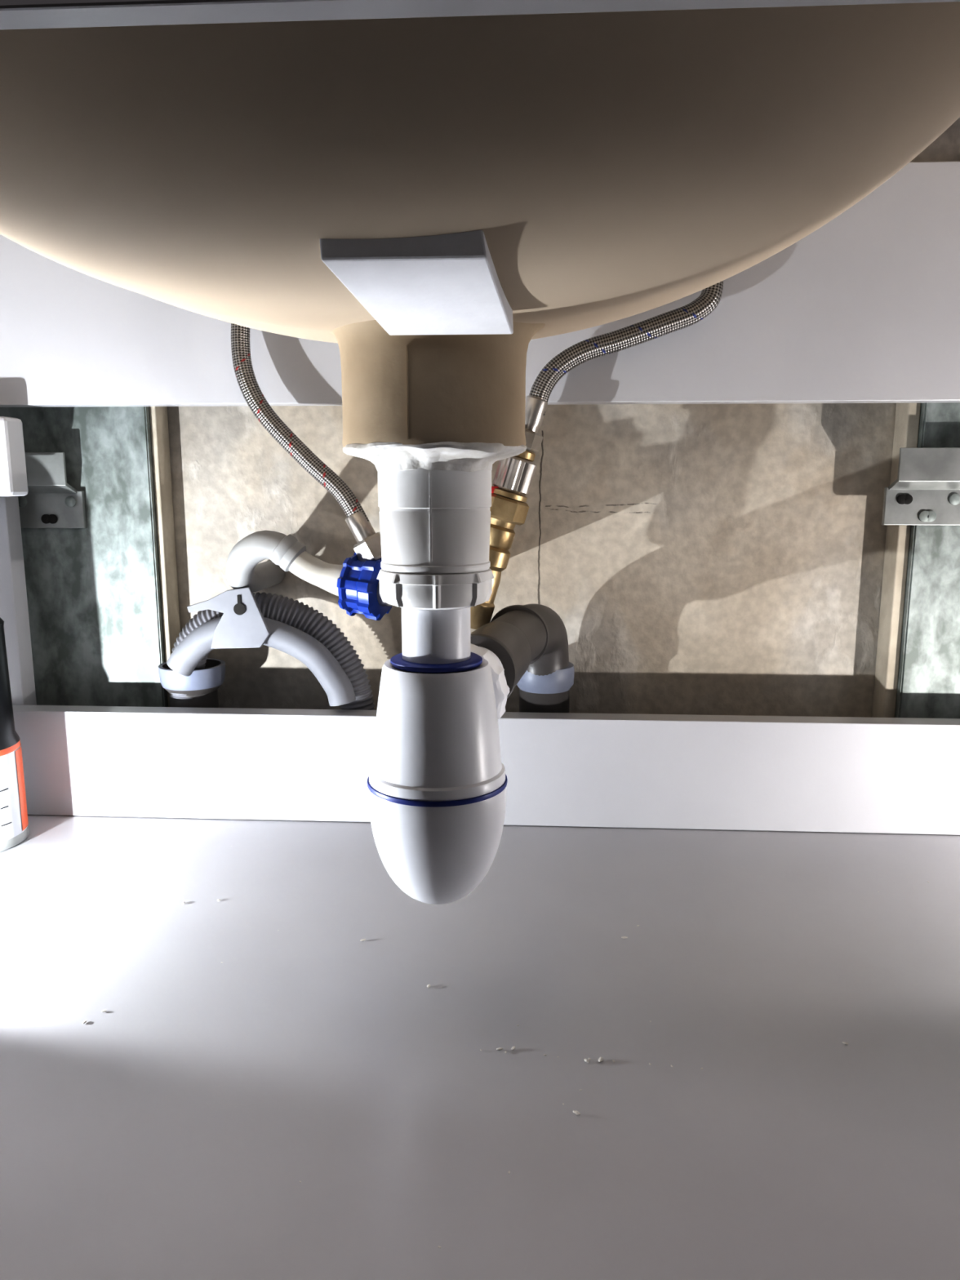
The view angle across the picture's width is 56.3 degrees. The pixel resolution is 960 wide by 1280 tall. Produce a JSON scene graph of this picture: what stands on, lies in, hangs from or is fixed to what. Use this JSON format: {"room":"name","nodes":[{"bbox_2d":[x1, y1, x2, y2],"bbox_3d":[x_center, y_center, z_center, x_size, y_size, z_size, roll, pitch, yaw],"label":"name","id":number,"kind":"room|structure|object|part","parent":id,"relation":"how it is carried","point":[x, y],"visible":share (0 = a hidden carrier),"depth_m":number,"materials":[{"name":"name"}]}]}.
{"room":"under-sink cabinet","nodes":[
{"label":"under-sink cabinet","id":0,"kind":"room"},
{"bbox_2d":[167,116,959,717],"bbox_3d":[0.044,-0.332,0.712,2.400,1.900,0.120,1,10,3],"label":"wall","id":1,"kind":"structure","parent":0,"point":[694,559],"depth_m":0.69,"materials":[{"name":"concrete"}]},
{"bbox_2d":[0,406,180,706],"bbox_3d":[-0.326,0.130,0.729,0.167,0.885,0.049,1,10,3],"label":"wall panel","id":2,"kind":"object","parent":1,"relation":"attached to","point":[103,597],"depth_m":0.69,"materials":[{"name":"metal"}]},
{"bbox_3d":[-0.328,-0.111,0.671,0.058,0.056,0.020,1,10,3],"label":"cabinet hanging bracket","id":3,"kind":"part","parent":2,"relation":"part of","materials":[{"name":"silver metal"}]},
{"bbox_3d":[-0.328,-0.099,0.681,0.058,0.028,0.004,1,10,3],"label":"bracket plate","id":4,"kind":"part","parent":2,"relation":"part of","materials":[{"name":"metal"}]},
{"bbox_2d":[0,0,959,1279],"bbox_3d":[0.066,-0.060,0.403,0.991,0.508,0.491,1,10,3],"label":"vanity cabinet","id":5,"kind":"object","parent":2,"relation":"hanging from","point":[172,1132],"visible":0.81,"depth_m":0.47,"materials":[{"name":"white laminate"}]},
{"bbox_2d":[0,617,30,851],"bbox_3d":[-0.351,0.050,0.609,0.067,0.182,0.067,1,10,3],"label":"bottle","id":6,"kind":"object","parent":5,"relation":"on","point":[15,828],"visible":1,"depth_m":0.61,"materials":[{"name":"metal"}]},
{"bbox_2d":[166,586,355,706],"bbox_3d":[-0.160,0.004,0.651,0.139,0.088,0.024,1,10,3],"label":"holder","id":7,"kind":"object","parent":5,"relation":"attached to","point":[242,624],"visible":1,"depth_m":0.64,"materials":[{"name":"grey plastic"}]},
{"bbox_3d":[-0.179,-0.016,0.639,0.058,0.044,0.004,1,10,3],"label":"hook plate","id":8,"kind":"part","parent":7,"relation":"part of","materials":[{"name":"grey plastic"}]},
{"bbox_2d":[158,591,375,710],"bbox_3d":[-0.161,0.103,0.704,0.170,0.285,0.049,0,10,1],"label":"hose","id":9,"kind":"object","parent":7,"relation":"hanging from","point":[199,689],"visible":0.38,"depth_m":0.67,"materials":[{"name":"grey plastic"}]},
{"bbox_2d":[158,657,225,707],"bbox_3d":[-0.221,0.131,0.710,0.049,0.228,0.049,1,10,3],"label":"socket","id":10,"kind":"object","parent":9,"relation":"attached to","point":[199,689],"depth_m":0.68,"materials":[{"name":"grey plastic"}]},
{"bbox_2d":[0,1,959,447],"bbox_3d":[0.054,-0.208,0.387,1.040,0.245,0.480,1,10,3],"label":"washbasin","id":11,"kind":"object","parent":5,"relation":"in","point":[429,200],"visible":1,"depth_m":0.27,"materials":[{"name":"beige ceramic"}]},
{"bbox_2d":[342,441,526,609],"bbox_3d":[-0.020,-0.052,0.404,0.081,0.072,0.082,1,10,3],"label":"drain","id":12,"kind":"object","parent":11,"relation":"attached to","point":[434,499],"visible":1,"depth_m":0.38,"materials":[{"name":"plastic"}]},
{"bbox_2d":[367,607,509,904],"bbox_3d":[-0.019,0.050,0.448,0.066,0.143,0.117,1,10,3],"label":"trap","id":13,"kind":"object","parent":12,"relation":"attached to","point":[437,780],"visible":1,"depth_m":0.40,"materials":[{"name":"white plastic"}]},
{"bbox_2d":[368,785,506,904],"bbox_3d":[-0.020,0.096,0.430,0.066,0.059,0.066,1,10,3],"label":"cup","id":14,"kind":"object","parent":13,"relation":"on","point":[437,843],"depth_m":0.40,"materials":[{"name":"white plastic"}]},
{"bbox_2d":[471,644,509,719],"bbox_3d":[-0.011,0.025,0.464,0.054,0.052,0.074,1,10,3],"label":"outlet","id":15,"kind":"object","parent":13,"relation":"attached to","point":[500,688],"depth_m":0.44,"materials":[{"name":"white plastic"}]},
{"bbox_3d":[0.053,-0.190,0.147,0.955,0.153,0.008,1,10,3],"label":"rail","id":16,"kind":"part","parent":5,"relation":"part of","materials":[{"name":"white plastic"}]},
{"bbox_3d":[0.066,0.183,0.437,0.955,0.018,0.473,1,10,3],"label":"panel","id":17,"kind":"part","parent":5,"relation":"part of","materials":[{"name":"white laminate"}]},
{"bbox_3d":[0.079,-0.231,0.594,0.955,0.145,0.018,1,10,3],"label":"rail","id":18,"kind":"part","parent":5,"relation":"part of","materials":[{"name":"white plastic"}]},
{"bbox_3d":[0.079,0.094,0.652,0.955,0.080,0.018,1,10,3],"label":"rail","id":19,"kind":"part","parent":5,"relation":"part of","materials":[{"name":"white laminate"}]},
{"bbox_2d":[82,845,929,1248],"bbox_3d":[0.007,0.173,0.442,0.605,0.001,0.337,1,10,3],"label":"crumbs","id":20,"kind":"object","parent":5,"relation":"on","point":[600,1060],"visible":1,"depth_m":0.40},
{"bbox_2d":[337,552,395,620],"bbox_3d":[-0.061,-0.045,0.644,0.061,0.049,0.126,1,10,3],"label":"valve","id":21,"kind":"object","parent":1,"relation":"attached to","point":[357,584],"visible":0.46,"depth_m":0.59,"materials":[{"name":"blue plastic"}]},
{"bbox_2d":[225,529,342,595],"bbox_3d":[-0.145,-0.055,0.641,0.071,0.049,0.144,-8,13,-38],"label":"pipe","id":22,"kind":"object","parent":21,"relation":"attached to","point":[243,569],"visible":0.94,"depth_m":0.61,"materials":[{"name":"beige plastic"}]},
{"bbox_2d":[231,323,381,561],"bbox_3d":[-0.111,-0.164,0.588,0.103,0.230,0.024,1,10,3],"label":"supply hose","id":23,"kind":"object","parent":21,"relation":"attached to","point":[368,546],"visible":0.69,"depth_m":0.59,"materials":[{"name":"silver metal"}]},
{"bbox_2d":[470,449,536,629],"bbox_3d":[0.012,-0.074,0.640,0.056,0.122,0.112,1,10,3],"label":"angle valve","id":24,"kind":"object","parent":1,"relation":"attached to","point":[513,476],"visible":0.61,"depth_m":0.58,"materials":[{"name":"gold metal"}]},
{"bbox_3d":[0.010,-0.098,0.588,0.020,0.004,0.007,1,10,3],"label":"red lever arm","id":25,"kind":"part","parent":24,"relation":"part of","materials":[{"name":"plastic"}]},
{"bbox_2d":[524,280,723,453],"bbox_3d":[0.086,-0.203,0.572,0.136,0.163,0.021,0,10,0],"label":"supply hose","id":26,"kind":"object","parent":24,"relation":"attached to","point":[536,402],"visible":0.68,"depth_m":0.57,"materials":[{"name":"silver metal"}]},
{"bbox_2d":[470,604,574,712],"bbox_3d":[0.023,0.110,0.613,0.052,0.264,0.202,3,11,16],"label":"pipe","id":27,"kind":"object","parent":1,"relation":"attached to","point":[530,642],"visible":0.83,"depth_m":0.62,"materials":[{"name":"grey plastic"}]},
{"bbox_2d":[470,621,531,698],"bbox_3d":[0.006,0.013,0.530,0.044,0.044,0.066,2,10,13],"label":"socket","id":28,"kind":"object","parent":27,"relation":"attached to","point":[510,641],"depth_m":0.51,"materials":[{"name":"grey plastic"}]},
{"bbox_2d":[516,662,574,712],"bbox_3d":[0.049,0.122,0.691,0.044,0.213,0.044,1,10,3],"label":"socket","id":29,"kind":"object","parent":27,"relation":"attached to","point":[544,686],"depth_m":0.66,"materials":[{"name":"grey plastic"}]},
{"bbox_2d":[871,402,959,718],"bbox_3d":[0.383,0.137,0.689,0.186,0.885,0.050,1,10,3],"label":"wall panel","id":30,"kind":"object","parent":1,"relation":"attached to","point":[917,667],"depth_m":0.66,"materials":[{"name":"metal"}]},
{"bbox_3d":[0.331,-0.108,0.633,0.083,0.054,0.020,1,10,3],"label":"cabinet hanging bracket","id":31,"kind":"part","parent":30,"relation":"part of","materials":[{"name":"silver metal"}]},
{"bbox_3d":[0.331,-0.096,0.643,0.083,0.027,0.004,1,10,3],"label":"bracket plate","id":32,"kind":"part","parent":30,"relation":"part of","materials":[{"name":"metal"}]}
]}

